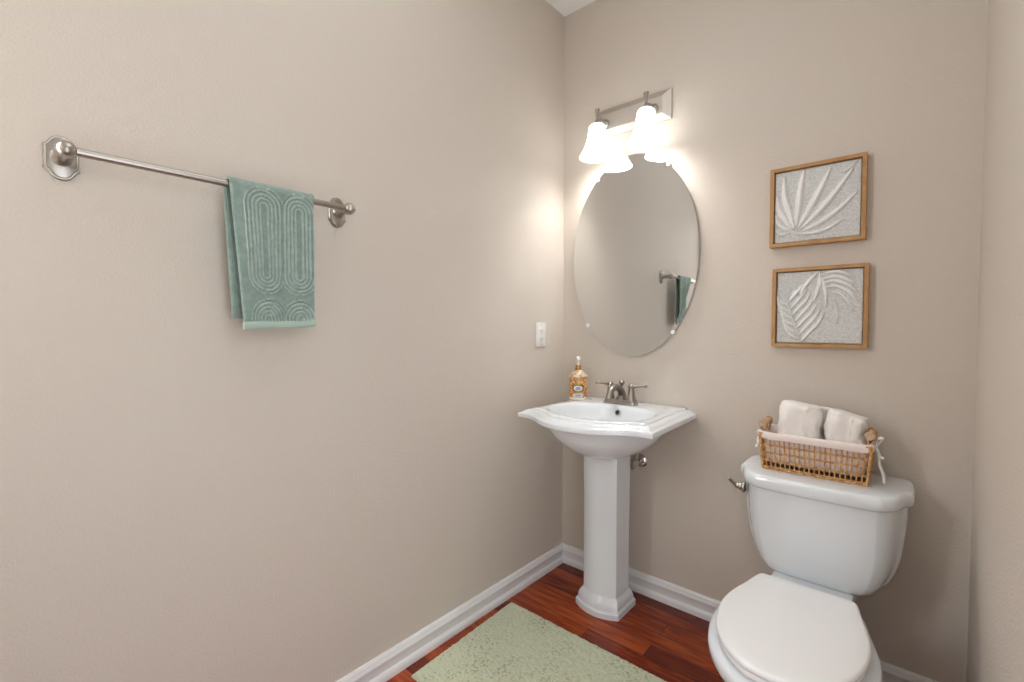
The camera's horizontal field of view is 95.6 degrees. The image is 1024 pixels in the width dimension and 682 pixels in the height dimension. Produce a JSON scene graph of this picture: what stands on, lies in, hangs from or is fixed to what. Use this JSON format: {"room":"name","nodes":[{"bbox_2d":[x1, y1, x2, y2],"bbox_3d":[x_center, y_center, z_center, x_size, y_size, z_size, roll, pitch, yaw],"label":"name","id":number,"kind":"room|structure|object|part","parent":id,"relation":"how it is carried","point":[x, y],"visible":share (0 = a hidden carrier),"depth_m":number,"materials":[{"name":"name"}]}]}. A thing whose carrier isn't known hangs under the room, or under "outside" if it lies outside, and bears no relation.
{"room":"bathroom","nodes":[
{"label":"bathroom","id":0,"kind":"room"},
{"bbox_2d":[0,0,564,681],"bbox_3d":[-0.547,-0.215,1.493,0.100,2.740,2.550,2,2,41],"label":"wall","id":1,"kind":"structure","parent":0,"point":[188,494],"depth_m":1.28,"materials":[{"name":"beige paint"}]},
{"bbox_2d":[42,135,355,227],"bbox_3d":[-0.700,-0.384,1.161,0.094,0.091,0.664,2,2,41],"label":"towel bar","id":2,"kind":"object","parent":1,"relation":"attached to","point":[61,156],"visible":0.99,"depth_m":0.97,"materials":[{"name":"silver metal"}]},
{"bbox_3d":[-0.931,-0.378,0.960,0.010,0.091,0.057,2,2,41],"label":"plate","id":3,"kind":"part","parent":2,"relation":"part of","materials":[{"name":"silver metal"}]},
{"bbox_3d":[-0.896,-0.377,0.929,0.086,0.036,0.036,2,2,41],"label":"post","id":4,"kind":"part","parent":2,"relation":"part of","materials":[{"name":"silver metal"}]},
{"bbox_2d":[222,176,315,329],"bbox_3d":[-0.630,-0.216,1.215,0.063,0.374,0.207,2,2,41],"label":"hand towel","id":5,"kind":"object","parent":2,"relation":"hanging from","point":[270,229],"visible":1,"depth_m":1.19,"materials":[{"name":"green fabric"}]},
{"bbox_3d":[-0.534,-0.392,1.418,0.010,0.091,0.057,2,2,41],"label":"plate","id":6,"kind":"part","parent":2,"relation":"part of","materials":[{"name":"silver metal"}]},
{"bbox_3d":[-0.499,-0.391,1.388,0.086,0.036,0.036,2,2,41],"label":"post","id":7,"kind":"part","parent":2,"relation":"part of","materials":[{"name":"silver metal"}]},
{"bbox_2d":[336,543,562,681],"bbox_3d":[-0.503,1.111,1.496,0.019,0.090,2.350,2,2,41],"label":"baseboard","id":8,"kind":"structure","parent":1,"relation":"attached to","point":[391,662],"depth_m":1.80,"materials":[{"name":"white wood"}]},
{"bbox_2d":[535,322,545,346],"bbox_3d":[0.138,-0.030,2.206,0.010,0.114,0.074,2,2,41],"label":"wall outlet","id":9,"kind":"object","parent":1,"relation":"attached to","point":[540,331],"visible":1,"depth_m":2.20,"materials":[{"name":"white plastic"}]},
{"bbox_2d":[539,327,543,341],"bbox_3d":[0.139,-0.030,2.205,0.004,0.068,0.034,2,2,41],"label":"receptacle","id":10,"kind":"object","parent":9,"relation":"attached to","point":[541,329],"depth_m":2.20,"materials":[{"name":"white plastic"}]},
{"bbox_2d":[386,563,723,681],"bbox_3d":[0.052,1.222,1.018,1.689,0.100,2.550,2,2,41],"label":"floor","id":11,"kind":"structure","parent":0,"point":[667,642],"depth_m":1.84,"materials":[{"name":"brown wood"}]},
{"bbox_2d":[411,602,665,681],"bbox_3d":[0.104,1.146,1.566,0.757,0.016,0.553,2,2,41],"label":"bath rug","id":12,"kind":"object","parent":11,"relation":"on","point":[515,644],"visible":1,"depth_m":1.67,"materials":[{"name":"fabric"}]},
{"bbox_2d":[518,397,696,621],"bbox_3d":[0.367,0.713,1.908,0.594,0.862,0.562,2,2,41],"label":"pedestal sink","id":13,"kind":"object","parent":11,"relation":"on","point":[606,435],"visible":0.98,"depth_m":1.93,"materials":[{"name":"white ceramic"}]},
{"bbox_2d":[569,357,587,399],"bbox_3d":[0.310,0.173,2.180,0.090,0.200,0.090,2,2,41],"label":"soap dispenser","id":14,"kind":"object","parent":13,"relation":"on","point":[577,378],"visible":1,"depth_m":2.15,"materials":[{"name":"orange plastic"}]},
{"bbox_2d":[518,397,696,459],"bbox_3d":[0.367,0.376,1.897,0.594,0.188,0.562,2,2,41],"label":"basin","id":15,"kind":"object","parent":13,"relation":"in","point":[591,427],"depth_m":1.76,"materials":[{"name":"white ceramic"}]},
{"bbox_2d":[595,380,647,405],"bbox_3d":[0.479,0.225,2.052,0.175,0.105,0.190,0,2,-7],"label":"faucet","id":16,"kind":"object","parent":13,"relation":"on","point":[610,398],"visible":1,"depth_m":2.02,"materials":[{"name":"silver metal"}]},
{"bbox_3d":[0.443,0.220,2.088,0.045,0.076,0.045,2,2,41],"label":"handle","id":17,"kind":"part","parent":16,"relation":"part of","materials":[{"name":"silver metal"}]},
{"bbox_3d":[0.454,0.231,2.023,0.042,0.088,0.149,2,2,41],"label":"spout","id":18,"kind":"part","parent":16,"relation":"part of","materials":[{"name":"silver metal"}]},
{"bbox_3d":[0.481,0.267,2.056,0.156,0.020,0.056,2,2,41],"label":"plate","id":19,"kind":"part","parent":16,"relation":"part of","materials":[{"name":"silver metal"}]},
{"bbox_3d":[0.520,0.222,2.021,0.045,0.076,0.045,2,2,41],"label":"handle","id":20,"kind":"part","parent":16,"relation":"part of","materials":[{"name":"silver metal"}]},
{"bbox_3d":[0.551,0.196,1.991,0.066,0.020,0.016,2,2,41],"label":"lever","id":21,"kind":"part","parent":16,"relation":"part of","materials":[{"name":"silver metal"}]},
{"bbox_2d":[708,455,914,681],"bbox_3d":[0.817,0.804,1.341,0.512,0.716,0.811,2,2,41],"label":"toilet","id":22,"kind":"object","parent":11,"relation":"on","point":[826,543],"visible":1,"depth_m":1.36,"materials":[{"name":"white ceramic"}]},
{"bbox_3d":[0.796,0.507,1.674,0.042,0.040,0.016,0,2,-10],"label":"lever arm","id":23,"kind":"part","parent":22,"relation":"part of","materials":[{"name":"silver metal"}]},
{"bbox_3d":[0.820,0.522,1.669,0.033,0.038,0.038,2,2,41],"label":"flush lever","id":24,"kind":"part","parent":22,"relation":"part of","materials":[{"name":"silver metal"}]},
{"bbox_3d":[0.726,0.765,1.214,0.331,0.014,0.468,2,2,41],"label":"seat","id":25,"kind":"part","parent":22,"relation":"part of","materials":[{"name":"white plastic"}]},
{"bbox_3d":[0.726,0.745,1.214,0.339,0.022,0.476,2,2,41],"label":"lid","id":26,"kind":"part","parent":22,"relation":"part of","materials":[{"name":"white plastic"}]},
{"bbox_3d":[0.725,0.972,1.220,0.380,0.388,0.499,2,2,41],"label":"bowl","id":27,"kind":"part","parent":22,"relation":"part of","materials":[{"name":"white ceramic"}]},
{"bbox_2d":[755,415,885,486],"bbox_3d":[1.027,0.356,1.554,0.356,0.166,0.180,2,2,41],"label":"wicker basket","id":28,"kind":"object","parent":22,"relation":"on","point":[850,459],"visible":0.94,"depth_m":1.49,"materials":[{"name":"wicker"}]},
{"bbox_3d":[0.900,0.284,1.646,0.027,0.027,0.100,2,2,41],"label":"handle","id":29,"kind":"part","parent":28,"relation":"part of","materials":[{"name":"brown wood"}]},
{"bbox_2d":[778,400,823,438],"bbox_3d":[0.979,0.308,1.581,0.139,0.205,0.117,2,2,41],"label":"rolled towel","id":30,"kind":"object","parent":28,"relation":"in","point":[797,418],"visible":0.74,"depth_m":1.55,"materials":[{"name":"white fabric"}]},
{"bbox_2d":[820,406,832,439],"bbox_3d":[1.073,0.318,1.585,0.070,0.186,0.031,2,2,41],"label":"rolled towel","id":31,"kind":"object","parent":28,"relation":"in","point":[825,410],"visible":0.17,"depth_m":1.58,"materials":[{"name":"white fabric"}]},
{"bbox_2d":[824,409,868,469],"bbox_3d":[1.075,0.318,1.498,0.119,0.190,0.119,2,2,41],"label":"rolled towel","id":32,"kind":"object","parent":28,"relation":"in","point":[840,425],"visible":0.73,"depth_m":1.47,"materials":[{"name":"white fabric"}]},
{"bbox_3d":[1.124,0.291,1.452,0.027,0.027,0.100,2,2,41],"label":"handle","id":33,"kind":"part","parent":28,"relation":"part of","materials":[{"name":"brown wood"}]},
{"bbox_3d":[1.012,0.624,1.533,0.449,0.292,0.244,2,2,41],"label":"tank","id":34,"kind":"part","parent":22,"relation":"part of","materials":[{"name":"white ceramic"}]},
{"bbox_3d":[1.008,0.463,1.523,0.476,0.045,0.271,2,2,41],"label":"tank lid","id":35,"kind":"part","parent":22,"relation":"part of","materials":[{"name":"white ceramic"}]},
{"bbox_2d":[546,0,595,16],"bbox_3d":[0.055,-1.617,0.929,1.689,0.100,2.550,2,2,41],"label":"ceiling","id":36,"kind":"structure","parent":0,"point":[565,7],"depth_m":2.22,"materials":[{"name":"white paint"}]},
{"bbox_2d":[569,378,586,399],"bbox_3d":[0.310,0.220,2.181,0.086,0.106,0.086,2,2,41],"label":"label","id":37,"kind":"object","parent":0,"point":[577,386],"depth_m":2.14,"materials":[{"name":"orange paper"}]},
{"bbox_2d":[562,0,988,681],"bbox_3d":[0.855,-0.226,1.900,1.489,2.740,0.100,2,2,41],"label":"wall","id":38,"kind":"structure","parent":0,"point":[759,87],"depth_m":1.67,"materials":[{"name":"beige paint"}]},
{"bbox_2d":[579,87,671,162],"bbox_3d":[0.477,-0.949,2.020,0.390,0.245,0.178,2,2,41],"label":"vanity light","id":39,"kind":"object","parent":38,"relation":"attached to","point":[642,115],"visible":1,"depth_m":2.03,"materials":[{"name":"white glass"}]},
{"bbox_3d":[0.382,-0.902,2.090,0.157,0.146,0.157,2,2,41],"label":"lamp shade","id":40,"kind":"part","parent":39,"relation":"part of","materials":[{"name":"white glass"}]},
{"bbox_3d":[0.559,-0.897,1.938,0.157,0.146,0.157,2,2,41],"label":"lamp shade","id":41,"kind":"part","parent":39,"relation":"part of","materials":[{"name":"white glass"}]},
{"bbox_2d":[573,153,699,356],"bbox_3d":[0.535,-0.382,2.094,0.608,0.905,0.018,2,2,41],"label":"wall mirror","id":42,"kind":"object","parent":38,"relation":"attached to","point":[637,254],"visible":1,"depth_m":2.07,"materials":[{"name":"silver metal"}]},
{"bbox_2d":[630,454,646,468],"bbox_3d":[0.549,0.486,2.061,0.096,0.166,0.061,-2,2,-42],"label":"shutoff valve","id":43,"kind":"object","parent":38,"relation":"attached to","point":[640,460],"visible":0.7,"depth_m":2.07,"materials":[{"name":"silver metal"}]},
{"bbox_3d":[0.531,0.540,2.034,0.042,0.042,0.021,2,2,41],"label":"valve handle","id":44,"kind":"part","parent":43,"relation":"part of","materials":[{"name":"silver metal"}]},
{"bbox_2d":[562,543,937,681],"bbox_3d":[0.815,1.099,1.896,1.489,0.090,0.019,2,2,41],"label":"baseboard","id":45,"kind":"structure","parent":38,"relation":"attached to","point":[699,605],"depth_m":1.99,"materials":[{"name":"white wood"}]},
{"bbox_2d":[769,152,867,248],"bbox_3d":[1.062,-0.481,1.622,0.282,0.283,0.035,2,2,41],"label":"relief","id":46,"kind":"object","parent":38,"relation":"attached to","point":[823,201],"visible":1,"depth_m":1.61,"materials":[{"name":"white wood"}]},
{"bbox_2d":[771,262,869,348],"bbox_3d":[1.072,-0.119,1.626,0.282,0.283,0.033,2,2,41],"label":"relief","id":47,"kind":"object","parent":38,"relation":"attached to","point":[825,305],"visible":1,"depth_m":1.61,"materials":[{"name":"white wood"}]},
{"bbox_2d":[966,0,1023,681],"bbox_3d":[0.655,-0.181,0.454,0.100,2.740,2.550,2,2,41],"label":"wall","id":48,"kind":"structure","parent":0,"point":[995,649],"depth_m":1.01,"materials":[{"name":"beige paint"}]}
]}

